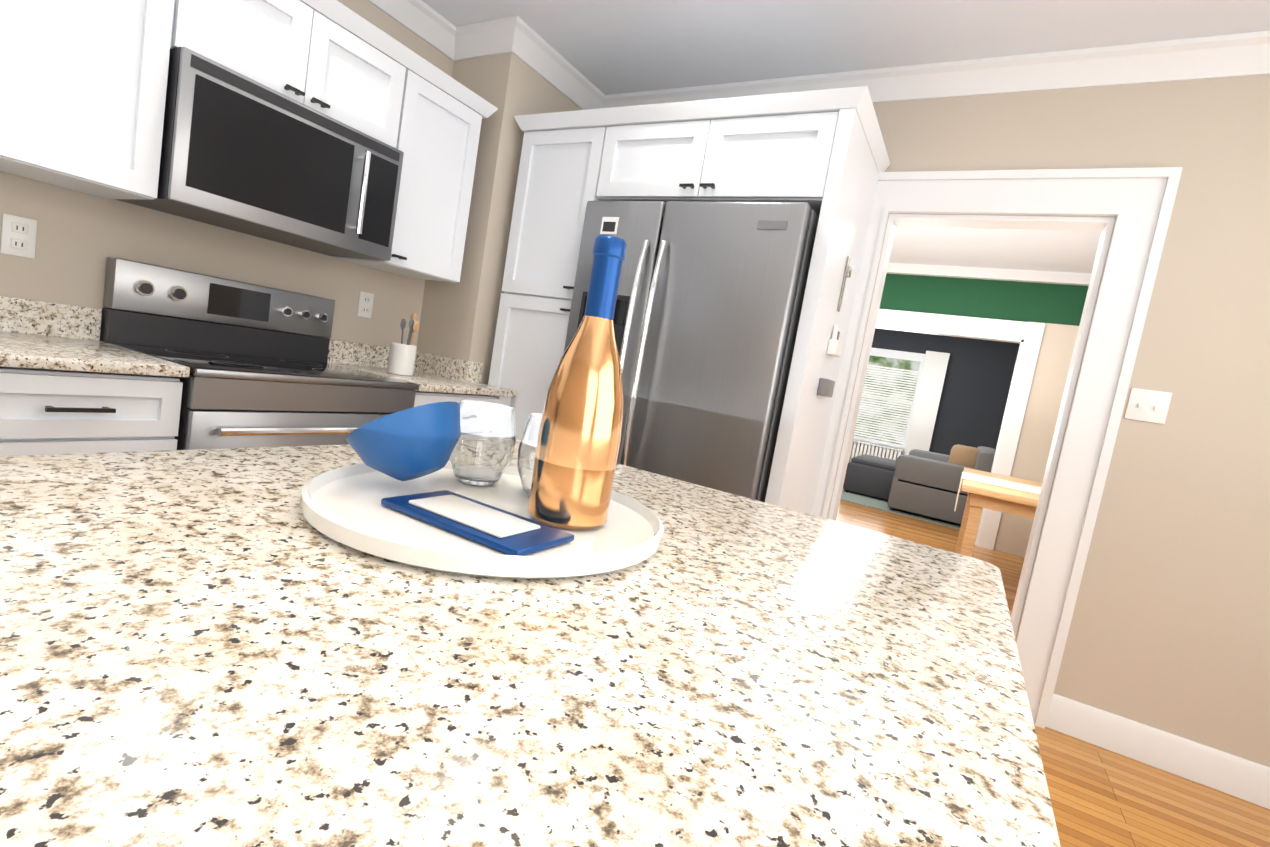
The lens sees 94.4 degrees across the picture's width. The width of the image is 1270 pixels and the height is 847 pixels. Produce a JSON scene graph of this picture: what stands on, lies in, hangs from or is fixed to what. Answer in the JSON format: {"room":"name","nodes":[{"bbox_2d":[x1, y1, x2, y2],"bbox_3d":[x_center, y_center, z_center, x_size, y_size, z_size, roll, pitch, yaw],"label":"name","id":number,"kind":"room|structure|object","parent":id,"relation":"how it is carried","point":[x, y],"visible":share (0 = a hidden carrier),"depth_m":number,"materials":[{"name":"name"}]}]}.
{"room":"kitchen","nodes":[
{"label":"kitchen","id":0,"kind":"room"},
{"bbox_2d":[0,0,453,346],"bbox_3d":[-1.827,-0.646,1.826,0.120,2.560,4.487,12,6,29],"label":"wall","id":1,"kind":"structure","parent":0,"point":[81,237],"depth_m":2.08,"materials":[{"name":"beige paint"}]},
{"bbox_2d":[0,213,36,258],"bbox_3d":[-1.821,-0.553,1.738,0.009,0.115,0.072,12,6,29],"label":"outlet","id":2,"kind":"object","parent":1,"relation":"attached to","point":[18,235],"depth_m":1.74,"materials":[{"name":"white plastic"}]},
{"bbox_2d":[0,0,183,199],"bbox_3d":[-1.606,-1.090,1.551,0.349,0.816,0.504,12,6,29],"label":"upper cabinet","id":3,"kind":"object","parent":1,"relation":"attached to","point":[83,86],"depth_m":1.57,"materials":[{"name":"white wood"}]},
{"bbox_2d":[0,296,415,367],"bbox_3d":[-1.996,-0.324,1.504,0.020,0.101,3.516,12,6,29],"label":"backsplash","id":4,"kind":"structure","parent":1,"relation":"attached to","point":[16,314],"depth_m":1.85,"materials":[{"name":"beige stone"}]},
{"bbox_2d":[180,0,415,151],"bbox_3d":[-1.257,-1.303,2.084,0.349,0.381,0.754,12,6,29],"label":"upper cabinet","id":5,"kind":"object","parent":1,"relation":"attached to","point":[322,55],"depth_m":2.02,"materials":[{"name":"white wood"}]},
{"bbox_2d":[115,47,403,260],"bbox_3d":[-1.280,-0.894,2.097,0.452,0.427,0.750,12,6,29],"label":"microwave","id":6,"kind":"object","parent":5,"relation":"attached to","point":[241,153],"visible":0.98,"depth_m":1.93,"materials":[{"name":"grey metal"}]},
{"bbox_2d":[357,291,373,317],"bbox_3d":[-1.254,-0.553,2.739,0.009,0.115,0.072,12,6,29],"label":"outlet","id":7,"kind":"object","parent":1,"relation":"attached to","point":[365,304],"depth_m":2.73,"materials":[{"name":"white plastic"}]},
{"bbox_2d":[332,54,487,282],"bbox_3d":[-1.002,-1.089,2.617,0.349,0.816,0.410,12,6,29],"label":"upper cabinet","id":8,"kind":"object","parent":1,"relation":"attached to","point":[442,127],"depth_m":2.54,"materials":[{"name":"white wood"}]},
{"bbox_2d":[368,0,475,60],"bbox_3d":[-1.694,-1.832,1.386,0.085,0.104,3.430,12,6,29],"label":"crown molding","id":9,"kind":"structure","parent":1,"relation":"attached to","point":[456,43],"depth_m":2.72,"materials":[{"name":"white wood"}]},
{"bbox_2d":[416,52,581,384],"bbox_3d":[-0.746,-0.599,3.237,0.380,2.560,0.727,12,6,29],"label":"wall","id":10,"kind":"structure","parent":0,"point":[458,320],"depth_m":2.85,"materials":[{"name":"beige paint"}]},
{"bbox_2d":[414,352,471,379],"bbox_3d":[-0.965,-0.286,2.929,0.378,0.101,0.020,12,6,29],"label":"backsplash","id":11,"kind":"structure","parent":10,"relation":"attached to","point":[424,362],"depth_m":2.91,"materials":[{"name":"beige stone"}]},
{"bbox_2d":[492,15,607,109],"bbox_3d":[-0.393,-1.759,2.927,0.085,0.104,0.705,12,6,29],"label":"crown molding","id":12,"kind":"structure","parent":10,"relation":"attached to","point":[512,34],"depth_m":2.85,"materials":[{"name":"white wood"}]},
{"bbox_2d":[422,0,1269,273],"bbox_3d":[1.967,-1.580,4.110,6.840,0.100,12.200,12,6,29],"label":"ceiling","id":13,"kind":"structure","parent":0,"point":[608,47],"depth_m":2.45,"materials":[{"name":"paint"}]},
{"bbox_2d":[871,328,1019,460],"bbox_3d":[4.724,-0.273,9.489,6.600,2.560,0.120,12,6,29],"label":"wall","id":14,"kind":"structure","parent":0,"point":[975,391],"depth_m":9.16,"materials":[{"name":"grey paint"}]},
{"bbox_2d":[853,348,949,454],"bbox_3d":[4.202,-0.271,9.664,1.380,1.950,0.090,12,6,29],"label":"living room window","id":15,"kind":"structure","parent":14,"relation":"in","point":[900,399],"depth_m":9.60,"materials":[{"name":"white"}]},
{"bbox_2d":[879,273,1088,557],"bbox_3d":[2.699,-0.274,5.913,6.600,2.560,0.121,12,6,29],"label":"wall","id":16,"kind":"structure","parent":0,"point":[1056,310],"depth_m":5.35,"materials":[{"name":"beige paint"}]},
{"bbox_2d":[875,263,1090,549],"bbox_3d":[2.683,-0.274,5.885,6.600,2.560,0.195,12,6,29],"label":"trim","id":17,"kind":"structure","parent":16,"relation":"attached to","point":[1027,336],"depth_m":5.44,"materials":[{"name":"white wood"}]},
{"bbox_2d":[827,75,1269,766],"bbox_3d":[1.222,-0.208,2.608,4.500,2.560,0.120,12,6,29],"label":"wall","id":18,"kind":"structure","parent":0,"point":[1169,629],"depth_m":2.12,"materials":[{"name":"beige paint"}]},
{"bbox_2d":[604,30,1269,107],"bbox_3d":[1.498,-1.386,2.335,4.030,0.104,0.085,12,6,29],"label":"crown molding","id":19,"kind":"structure","parent":18,"relation":"attached to","point":[1224,56],"depth_m":2.30,"materials":[{"name":"white wood"}]},
{"bbox_2d":[812,167,1182,728],"bbox_3d":[1.342,0.034,2.532,1.104,2.137,0.180,12,6,29],"label":"door frame","id":20,"kind":"structure","parent":18,"relation":"attached to","point":[1137,204],"depth_m":2.28,"materials":[{"name":"white wood"}]},
{"bbox_2d":[1124,388,1171,423],"bbox_3d":[1.883,-0.065,2.156,0.116,0.116,0.015,12,6,29],"label":"switch plate","id":21,"kind":"object","parent":18,"relation":"attached to","point":[1145,405],"visible":1,"depth_m":2.16,"materials":[{"name":"white plastic"}]},
{"bbox_2d":[836,500,1269,846],"bbox_3d":[1.686,1.050,4.435,7.200,0.100,12.550,12,6,29],"label":"floor","id":22,"kind":"structure","parent":0,"point":[1101,797],"depth_m":1.96,"materials":[{"name":"brown wood"}]},
{"bbox_2d":[0,368,182,455],"bbox_3d":[-1.718,0.250,1.610,0.610,0.875,0.507,12,6,29],"label":"base cabinet","id":23,"kind":"object","parent":22,"relation":"on","point":[70,383],"depth_m":1.48,"materials":[{"name":"white wood"}]},
{"bbox_2d":[0,332,189,379],"bbox_3d":[-2.059,-0.202,0.809,0.632,0.030,2.245,12,6,29],"label":"countertop","id":24,"kind":"structure","parent":23,"relation":"on","point":[36,350],"depth_m":1.53,"materials":[{"name":"beige stone"}]},
{"bbox_2d":[100,257,418,449],"bbox_3d":[-1.334,0.106,2.128,0.708,1.190,0.756,12,6,29],"label":"range","id":25,"kind":"object","parent":22,"relation":"on","point":[254,358],"visible":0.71,"depth_m":2.00,"materials":[{"name":"grey metal"}]},
{"bbox_2d":[414,392,503,406],"bbox_3d":[-1.090,0.250,2.719,0.610,0.875,0.502,12,6,29],"label":"base cabinet","id":26,"kind":"object","parent":22,"relation":"on","point":[421,398],"depth_m":2.48,"materials":[{"name":"white wood"}]},
{"bbox_2d":[327,360,515,395],"bbox_3d":[-0.984,-0.202,2.706,0.632,0.030,0.587,12,6,29],"label":"countertop","id":27,"kind":"structure","parent":26,"relation":"on","point":[427,382],"depth_m":2.60,"materials":[{"name":"beige stone"}]},
{"bbox_2d":[387,313,418,375],"bbox_3d":[-1.019,-0.358,2.618,0.117,0.282,0.133,12,6,29],"label":"utensil crock","id":28,"kind":"object","parent":27,"relation":"on","point":[401,358],"visible":1,"depth_m":2.58,"materials":[{"name":"white ceramic"}]},
{"bbox_2d":[0,439,1060,846],"bbox_3d":[-0.235,0.573,0.611,0.937,0.918,1.238,12,6,29],"label":"kitchen island","id":29,"kind":"object","parent":22,"relation":"on","point":[216,647],"visible":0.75,"depth_m":0.36,"materials":[{"name":"white stone"}]},
{"bbox_2d":[301,460,663,578],"bbox_3d":[-0.163,0.097,0.684,0.396,0.024,0.396,12,6,29],"label":"serving tray","id":30,"kind":"object","parent":29,"relation":"on","point":[343,505],"visible":0.65,"depth_m":0.58,"materials":[{"name":"white ceramic"}]},
{"bbox_2d":[346,401,460,480],"bbox_3d":[-0.272,0.016,0.697,0.122,0.103,0.131,12,6,29],"label":"bowl","id":31,"kind":"object","parent":30,"relation":"on","point":[412,443],"visible":1,"depth_m":0.65,"materials":[{"name":"blue ceramic"}]},
{"bbox_2d":[381,490,573,555],"bbox_3d":[-0.164,0.098,0.610,0.190,0.012,0.090,12,6,29],"label":"napkin","id":32,"kind":"object","parent":30,"relation":"on","point":[501,530],"visible":0.96,"depth_m":0.59,"materials":[{"name":"blue fabric"}]},
{"bbox_2d":[449,400,515,484],"bbox_3d":[-0.205,0.026,0.789,0.088,0.105,0.088,12,6,29],"label":"wine glass","id":33,"kind":"object","parent":30,"relation":"on","point":[482,452],"visible":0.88,"depth_m":0.76,"materials":[{"name":"white"}]},
{"bbox_2d":[517,413,541,495],"bbox_3d":[-0.109,0.044,0.769,0.088,0.105,0.088,12,6,29],"label":"wine glass","id":34,"kind":"object","parent":30,"relation":"on","point":[526,452],"visible":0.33,"depth_m":0.74,"materials":[{"name":"white"}]},
{"bbox_2d":[528,235,626,529],"bbox_3d":[-0.053,-0.047,0.668,0.094,0.322,0.094,12,6,29],"label":"bottle","id":35,"kind":"object","parent":30,"relation":"on","point":[577,447],"visible":1,"depth_m":0.64,"materials":[{"name":"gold metal"}]},
{"bbox_2d":[488,86,889,514],"bbox_3d":[0.099,-0.222,2.778,1.588,2.185,0.687,12,6,29],"label":"tall cabinet","id":36,"kind":"object","parent":22,"relation":"on","point":[823,154],"visible":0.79,"depth_m":2.41,"materials":[{"name":"white wood"}]},
{"bbox_2d":[817,378,834,396],"bbox_3d":[0.787,-0.146,2.418,0.030,0.070,0.160,12,6,29],"label":"hook","id":37,"kind":"object","parent":36,"relation":"attached to","point":[826,386],"depth_m":2.36,"materials":[{"name":"silver metal"}]},
{"bbox_2d":[827,325,842,356],"bbox_3d":[0.823,-0.337,2.404,0.035,0.120,0.110,12,6,29],"label":"hook","id":38,"kind":"object","parent":36,"relation":"attached to","point":[834,349],"depth_m":2.37,"materials":[{"name":"white plastic"}]},
{"bbox_2d":[837,256,851,311],"bbox_3d":[0.855,-0.565,2.386,0.020,0.220,0.040,12,6,29],"label":"hook","id":39,"kind":"object","parent":36,"relation":"attached to","point":[848,269],"depth_m":2.38,"materials":[{"name":"silver metal"}]},
{"bbox_2d":[564,201,818,501],"bbox_3d":[0.208,0.013,2.635,0.951,1.785,0.774,12,6,29],"label":"refrigerator","id":40,"kind":"object","parent":22,"relation":"on","point":[709,303],"visible":0.48,"depth_m":2.24,"materials":[{"name":"grey metal"}]},
{"bbox_2d":[848,440,903,462],"bbox_3d":[3.939,0.606,9.727,0.840,0.530,0.140,12,6,29],"label":"radiator","id":41,"kind":"object","parent":22,"relation":"on","point":[858,448],"visible":0.35,"depth_m":9.69,"materials":[{"name":"white metal"}]},
{"bbox_2d":[840,489,960,529],"bbox_3d":[2.774,0.826,8.129,4.000,0.012,2.650,12,6,29],"label":"living room rug","id":42,"kind":"object","parent":22,"relation":"on","point":[866,500],"depth_m":6.76,"materials":[{"name":"grey carpet"}]},
{"bbox_2d":[843,454,896,501],"bbox_3d":[3.159,0.692,7.738,0.585,0.446,1.050,12,6,29],"label":"ottoman","id":43,"kind":"object","parent":42,"relation":"on","point":[869,475],"visible":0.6,"depth_m":7.30,"materials":[{"name":"grey fabric"}]},
{"bbox_2d":[888,444,995,524],"bbox_3d":[3.771,0.649,7.133,1.000,0.846,1.800,12,6,29],"label":"sofa","id":44,"kind":"object","parent":42,"relation":"on","point":[925,483],"visible":0.69,"depth_m":6.44,"materials":[{"name":"grey fabric"}]},
{"bbox_2d":[954,467,1041,556],"bbox_3d":[2.743,0.821,4.152,0.914,0.752,1.600,12,6,29],"label":"dining table","id":45,"kind":"object","parent":22,"relation":"on","point":[1004,494],"visible":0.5,"depth_m":3.68,"materials":[{"name":"brown wood"}]},
{"bbox_3d":[2.150,0.228,-0.357,0.120,2.560,4.367,12,6,29],"label":"wall","id":46,"kind":"structure","parent":0,"visible":0},
{"bbox_2d":[1045,693,1269,808],"bbox_3d":[2.248,1.261,1.948,1.470,0.134,0.016,12,6,29],"label":"baseboard","id":47,"kind":"structure","parent":46,"relation":"attached to","point":[1230,774],"depth_m":2.11,"materials":[{"name":"white wood"}]}
]}

